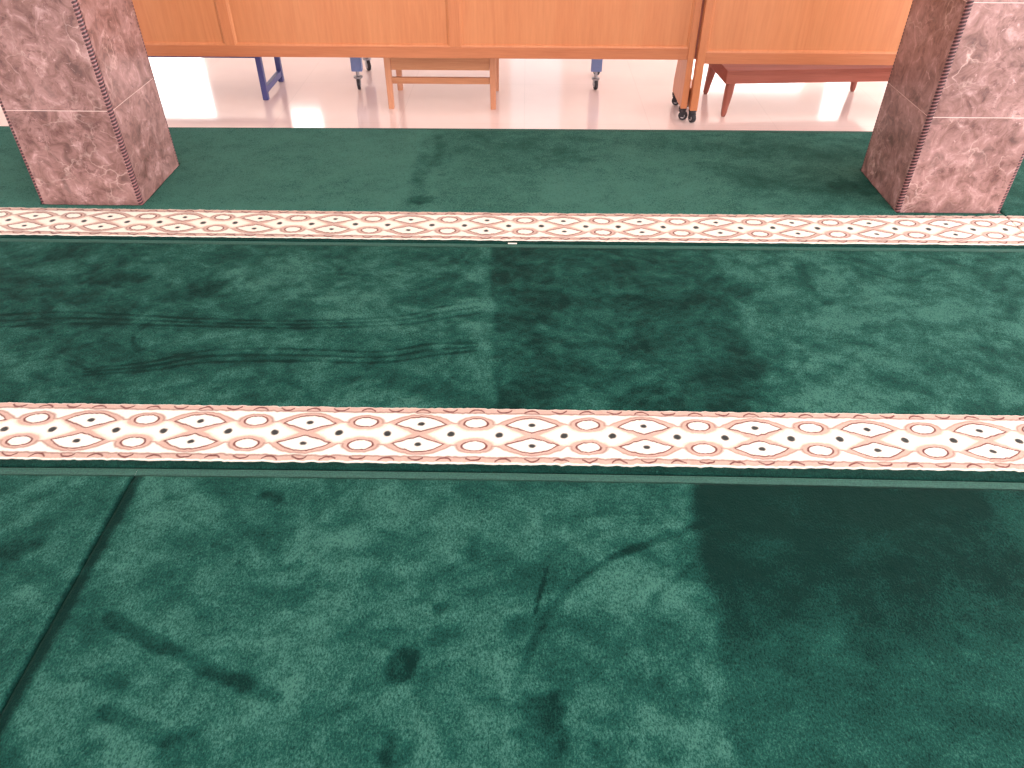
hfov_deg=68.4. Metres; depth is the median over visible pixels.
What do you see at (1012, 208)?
carpet
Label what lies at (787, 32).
divider
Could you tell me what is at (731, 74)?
bench
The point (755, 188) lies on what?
carpet
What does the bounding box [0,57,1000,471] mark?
floor
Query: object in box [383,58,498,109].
wooden stool
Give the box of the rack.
[350,58,602,89]
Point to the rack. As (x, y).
(356, 63)
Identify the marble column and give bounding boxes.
[0,0,178,204]
[861,0,1023,213]
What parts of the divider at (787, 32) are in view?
post, rail, bead moulding, panel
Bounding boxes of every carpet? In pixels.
[0,126,1023,248]
[0,238,1023,482]
[0,468,137,714]
[0,469,1023,767]
[1000,158,1023,232]
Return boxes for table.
[148,56,283,99]
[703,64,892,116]
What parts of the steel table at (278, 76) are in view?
long rail, leg, rail, leg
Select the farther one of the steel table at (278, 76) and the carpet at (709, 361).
the steel table at (278, 76)
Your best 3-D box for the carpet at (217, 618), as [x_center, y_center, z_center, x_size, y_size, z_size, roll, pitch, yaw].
[0.552,0.598,1.319,2.913,0.009,1.202,1,39,1]
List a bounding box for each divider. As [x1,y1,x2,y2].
[132,0,702,119]
[687,0,912,122]
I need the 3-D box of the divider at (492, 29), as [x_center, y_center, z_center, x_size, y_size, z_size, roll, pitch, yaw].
[-0.763,-2.039,3.231,3.235,1.710,0.270,1,39,1]
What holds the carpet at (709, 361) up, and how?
on the floor
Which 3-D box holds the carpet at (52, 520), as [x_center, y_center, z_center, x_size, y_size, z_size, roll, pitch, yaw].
[-1.447,0.574,1.342,1.087,0.009,1.200,1,39,1]
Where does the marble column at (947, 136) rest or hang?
on the floor
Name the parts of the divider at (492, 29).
panel, bead moulding, panel, bead moulding, rail, bead moulding, panel, post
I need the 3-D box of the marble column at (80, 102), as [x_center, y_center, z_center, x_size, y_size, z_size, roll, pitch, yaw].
[-1.617,-2.214,1.939,0.398,3.600,0.398,1,39,1]
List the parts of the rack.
post, post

